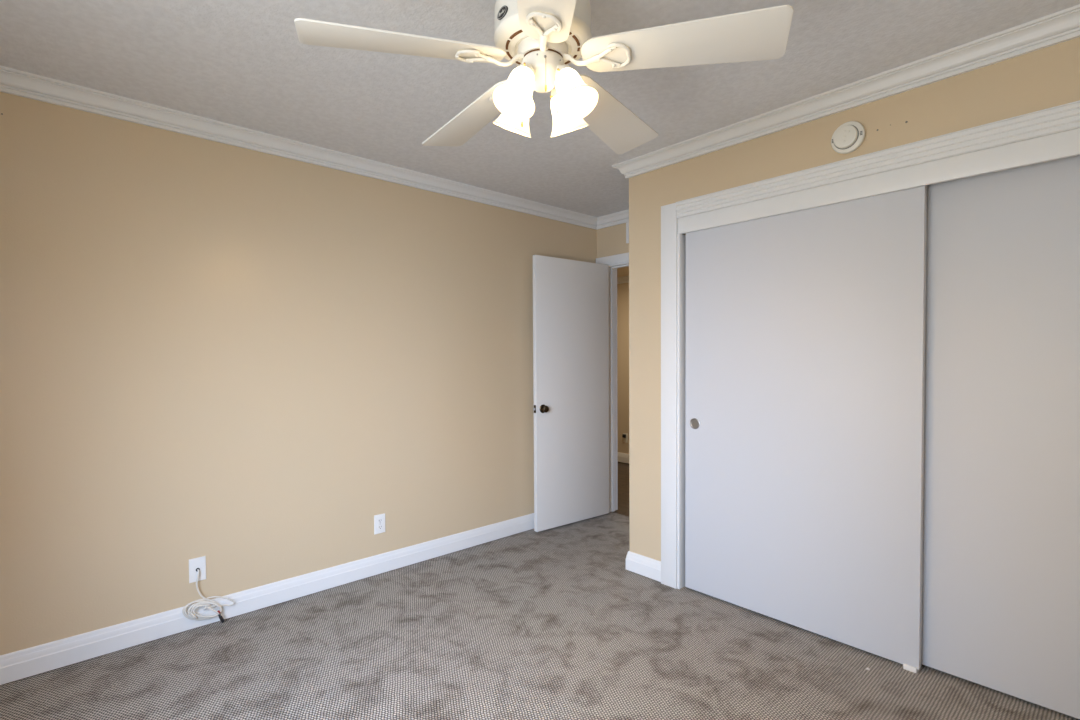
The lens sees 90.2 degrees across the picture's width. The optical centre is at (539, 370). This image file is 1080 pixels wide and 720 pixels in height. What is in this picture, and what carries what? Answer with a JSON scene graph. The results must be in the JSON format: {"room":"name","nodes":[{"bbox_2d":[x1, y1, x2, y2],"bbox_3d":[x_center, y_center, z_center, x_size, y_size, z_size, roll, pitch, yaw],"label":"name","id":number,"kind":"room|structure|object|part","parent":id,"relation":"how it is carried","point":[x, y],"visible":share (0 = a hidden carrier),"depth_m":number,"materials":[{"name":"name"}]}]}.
{"room":"empty bedroom","nodes":[
{"label":"empty bedroom","id":0,"kind":"room"},
{"bbox_2d":[0,92,596,654],"bbox_3d":[-1.042,0.005,3.234,4.014,2.440,0.121,-2,2,-42],"label":"wall","id":1,"kind":"structure","parent":0,"point":[240,359],"depth_m":2.68,"materials":[{"name":"beige paint"}]},
{"bbox_2d":[189,556,205,582],"bbox_3d":[-1.658,0.964,2.607,0.070,0.114,0.007,-2,2,-42],"label":"cable wall plate","id":2,"kind":"object","parent":1,"relation":"attached to","point":[199,563],"visible":1,"depth_m":2.60,"materials":[{"name":"white plastic"}]},
{"bbox_2d":[182,569,234,622],"bbox_3d":[-1.607,1.097,2.614,0.220,0.275,0.062,-2,2,-42],"label":"coaxial cable","id":3,"kind":"object","parent":2,"relation":"hanging from","point":[192,615],"visible":1,"depth_m":2.59,"materials":[{"name":"beige plastic"}]},
{"bbox_2d":[0,513,533,684],"bbox_3d":[-0.989,1.163,3.213,4.014,0.112,0.017,-2,2,-42],"label":"baseboard","id":4,"kind":"structure","parent":1,"relation":"attached to","point":[31,661],"depth_m":2.71,"materials":[{"name":"white paint"}]},
{"bbox_2d":[0,65,596,229],"bbox_3d":[-0.985,-1.175,3.134,4.014,0.077,0.071,-2,2,-42],"label":"crown molding","id":5,"kind":"structure","parent":1,"relation":"attached to","point":[16,82],"depth_m":2.69,"materials":[{"name":"white paint"}]},
{"bbox_2d":[374,513,384,534],"bbox_3d":[-0.963,0.923,3.239,0.070,0.114,0.008,-2,2,-42],"label":"power outlet","id":6,"kind":"object","parent":1,"relation":"attached to","point":[379,520],"visible":1,"depth_m":3.23,"materials":[{"name":"white plastic"}]},
{"bbox_2d":[0,462,1079,719],"bbox_3d":[-0.010,1.247,3.429,5.988,0.066,6.460,-2,2,-42],"label":"floor","id":7,"kind":"structure","parent":0,"point":[553,623],"depth_m":2.30,"materials":[{"name":"grey carpet"}]},
{"bbox_2d":[903,663,921,672],"bbox_3d":[1.550,1.224,2.240,0.084,0.022,0.046,-2,2,-42],"label":"guide","id":8,"kind":"object","parent":7,"relation":"on","point":[905,666],"visible":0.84,"depth_m":2.21,"materials":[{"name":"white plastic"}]},
{"bbox_2d":[0,0,1079,216],"bbox_3d":[0.210,-1.217,1.821,4.254,0.060,3.860,-2,2,-42],"label":"ceiling","id":9,"kind":"structure","parent":0,"point":[242,63],"depth_m":2.12,"materials":[{"name":"paint"}]},
{"bbox_2d":[294,0,793,153],"bbox_3d":[-0.001,-0.947,1.602,1.290,0.466,1.266,-2,2,-42],"label":"ceiling fan","id":10,"kind":"object","parent":9,"relation":"hanging from","point":[541,37],"visible":1,"depth_m":1.49,"materials":[{"name":"white wood"}]},
{"bbox_3d":[-0.359,-0.876,1.448,0.542,0.006,0.177,-4,14,-19],"label":"blade","id":11,"kind":"part","parent":10,"relation":"part of","materials":[{"name":"white wood"}]},
{"bbox_3d":[-0.225,-0.888,1.884,0.177,0.006,0.542,-16,8,-36],"label":"blade","id":12,"kind":"part","parent":10,"relation":"part of","materials":[{"name":"white wood"}]},
{"bbox_3d":[-0.086,-0.783,1.657,0.120,0.138,0.120,0,1,-5],"label":"lamp shade","id":13,"kind":"part","parent":10,"relation":"part of","materials":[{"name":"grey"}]},
{"bbox_3d":[-0.072,-0.779,1.481,0.120,0.138,0.120,0,1,-5],"label":"lamp shade","id":14,"kind":"part","parent":10,"relation":"part of","materials":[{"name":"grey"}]},
{"bbox_3d":[-0.054,-0.800,1.500,0.059,0.077,0.051,-2,2,-42],"label":"bulb","id":15,"kind":"part","parent":10,"relation":"part of","materials":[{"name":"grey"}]},
{"bbox_2d":[518,62,535,80],"bbox_3d":[-0.043,-0.840,1.519,0.057,0.041,0.061,-2,2,-42],"label":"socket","id":16,"kind":"object","parent":10,"relation":"attached to","point":[528,69],"depth_m":1.49,"materials":[{"name":"white glass"}]},
{"bbox_3d":[0.015,-0.872,1.185,0.177,0.006,0.542,12,4,-2],"label":"blade","id":17,"kind":"part","parent":10,"relation":"part of","materials":[{"name":"white wood"}]},
{"bbox_2d":[550,88,557,97],"bbox_3d":[0.060,-0.843,1.630,0.057,0.041,0.061,-2,2,-42],"label":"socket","id":18,"kind":"object","parent":10,"relation":"attached to","point":[554,94],"depth_m":1.62,"materials":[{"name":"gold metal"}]},
{"bbox_2d":[555,64,575,78],"bbox_3d":[0.064,-0.840,1.523,0.061,0.041,0.057,-2,2,-42],"label":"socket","id":19,"kind":"object","parent":10,"relation":"attached to","point":[561,71],"depth_m":1.49,"materials":[{"name":"white glass"}]},
{"bbox_3d":[0.090,-0.785,1.671,0.120,0.138,0.120,0,1,-5],"label":"lamp shade","id":20,"kind":"part","parent":10,"relation":"part of","materials":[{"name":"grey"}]},
{"bbox_3d":[0.084,-0.801,1.512,0.051,0.077,0.059,-2,2,-42],"label":"bulb","id":21,"kind":"part","parent":10,"relation":"part of","materials":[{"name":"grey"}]},
{"bbox_3d":[0.105,-0.780,1.495,0.120,0.138,0.120,0,1,-5],"label":"lamp shade","id":22,"kind":"part","parent":10,"relation":"part of","materials":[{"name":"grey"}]},
{"bbox_3d":[0.232,-0.891,1.891,0.177,0.006,0.542,-14,-9,34],"label":"blade","id":23,"kind":"part","parent":10,"relation":"part of","materials":[{"name":"white wood"}]},
{"bbox_3d":[0.380,-0.881,1.459,0.542,0.006,0.177,3,-9,17],"label":"blade","id":24,"kind":"part","parent":10,"relation":"part of","materials":[{"name":"white wood"}]},
{"bbox_2d":[597,223,628,257],"bbox_3d":[0.869,-0.031,4.205,0.120,2.440,6.460,-2,2,-42],"label":"wall","id":25,"kind":"structure","parent":0,"point":[611,240],"depth_m":4.39,"materials":[{"name":"beige paint"}]},
{"bbox_2d":[596,252,628,511],"bbox_3d":[0.846,0.128,4.225,0.142,2.121,0.956,-2,2,-42],"label":"door frame","id":26,"kind":"structure","parent":25,"relation":"attached to","point":[613,438],"depth_m":4.49,"materials":[{"name":"white paint"}]},
{"bbox_2d":[533,255,608,531],"bbox_3d":[0.259,0.165,4.178,0.780,2.028,0.131,-1,2,-38],"label":"door","id":27,"kind":"structure","parent":26,"relation":"attached to","point":[571,297],"depth_m":4.14,"materials":[{"name":"white paint"}]},
{"bbox_3d":[0.037,0.282,3.952,0.052,0.052,0.048,-1,2,-38],"label":"knob","id":28,"kind":"part","parent":27,"relation":"part of","materials":[{"name":"brown metal"}]},
{"bbox_2d":[597,209,628,229],"bbox_3d":[0.784,-1.210,4.119,0.071,0.077,0.998,-2,2,-42],"label":"crown molding","id":29,"kind":"structure","parent":25,"relation":"attached to","point":[621,217],"depth_m":4.33,"materials":[{"name":"white paint"}]},
{"bbox_2d":[626,222,628,242],"bbox_3d":[0.791,-1.090,4.160,0.010,0.164,0.310,-2,2,-42],"label":"air vent","id":30,"kind":"object","parent":25,"relation":"in","point":[627,223],"visible":0.23,"depth_m":4.26,"materials":[{"name":"white paint"}]},
{"bbox_2d":[617,283,628,463],"bbox_3d":[1.579,0.009,6.017,0.100,2.260,4.500,-2,2,-42],"label":"wall","id":31,"kind":"structure","parent":0,"point":[622,289],"depth_m":6.56,"materials":[{"name":"beige paint"}]},
{"bbox_2d":[617,275,628,283],"bbox_3d":[1.510,-1.083,5.931,0.071,0.073,4.500,-2,2,-42],"label":"crown molding","id":32,"kind":"structure","parent":31,"relation":"attached to","point":[623,279],"depth_m":6.48,"materials":[{"name":"white paint"}]},
{"bbox_2d":[618,452,628,462],"bbox_3d":[1.543,1.078,6.004,0.017,0.112,4.500,-2,2,-42],"label":"baseboard","id":33,"kind":"structure","parent":31,"relation":"attached to","point":[622,457],"depth_m":6.57,"materials":[{"name":"white paint"}]},
{"bbox_2d":[622,433,627,442],"bbox_3d":[1.030,0.821,6.545,0.036,0.114,0.070,-2,2,-42],"label":"hallway outlet","id":34,"kind":"object","parent":31,"relation":"attached to","point":[624,435],"visible":1,"depth_m":6.54,"materials":[{"name":"white plastic"}]},
{"bbox_2d":[617,267,628,276],"bbox_3d":[0.962,-1.133,5.445,1.734,0.060,4.720,-2,2,-42],"label":"ceiling","id":35,"kind":"structure","parent":0,"point":[624,271],"depth_m":6.08,"materials":[{"name":"beige paint"}]},
{"bbox_2d":[629,37,1079,560],"bbox_3d":[1.457,0.013,2.306,0.101,2.440,2.622,-2,2,-42],"label":"wall","id":36,"kind":"structure","parent":0,"point":[1048,77],"depth_m":2.64,"materials":[{"name":"beige paint"}]},
{"bbox_2d":[626,551,660,581],"bbox_3d":[0.613,1.155,3.183,0.017,0.112,0.258,-2,2,-42],"label":"baseboard","id":37,"kind":"structure","parent":36,"relation":"attached to","point":[648,567],"depth_m":3.17,"materials":[{"name":"white paint"}]},
{"bbox_2d":[685,185,926,669],"bbox_3d":[1.183,0.206,2.583,0.037,2.016,1.092,-2,2,-42],"label":"door","id":38,"kind":"structure","parent":36,"relation":"in","point":[805,377],"depth_m":2.48,"materials":[{"name":"white paint"}]},
{"bbox_3d":[0.843,0.289,2.934,0.003,0.060,0.060,-2,2,-42],"label":"finger pull","id":39,"kind":"part","parent":38,"relation":"part of","materials":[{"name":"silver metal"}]},
{"bbox_2d":[612,4,1079,177],"bbox_3d":[1.363,-1.167,2.246,0.071,0.077,2.693,-2,2,-42],"label":"crown molding","id":40,"kind":"structure","parent":36,"relation":"attached to","point":[1061,26],"depth_m":2.20,"materials":[{"name":"white paint"}]},
{"bbox_2d":[831,121,864,153],"bbox_3d":[1.321,-1.004,2.316,0.044,0.133,0.133,-2,2,-42],"label":"smoke detector","id":41,"kind":"object","parent":36,"relation":"attached to","point":[849,136],"visible":1,"depth_m":2.30,"materials":[{"name":"white plastic"}]},
{"bbox_2d":[661,100,1079,588],"bbox_3d":[1.492,0.163,2.256,0.124,2.144,2.266,-2,2,-42],"label":"door frame","id":42,"kind":"structure","parent":36,"relation":"attached to","point":[1065,117],"depth_m":2.96,"materials":[{"name":"white paint"}]},
{"bbox_2d":[678,128,1079,233],"bbox_3d":[1.494,-0.779,2.171,0.018,0.086,2.164,-2,2,-42],"label":"fascia board","id":43,"kind":"object","parent":36,"relation":"attached to","point":[1065,144],"visible":1,"depth_m":2.18,"materials":[{"name":"white paint"}]},
{"bbox_2d":[921,155,1079,718],"bbox_3d":[1.917,0.220,1.865,0.033,2.016,1.087,-2,2,-42],"label":"door","id":44,"kind":"structure","parent":36,"relation":"in","point":[1001,566],"depth_m":2.03,"materials":[{"name":"white paint"}]}
]}

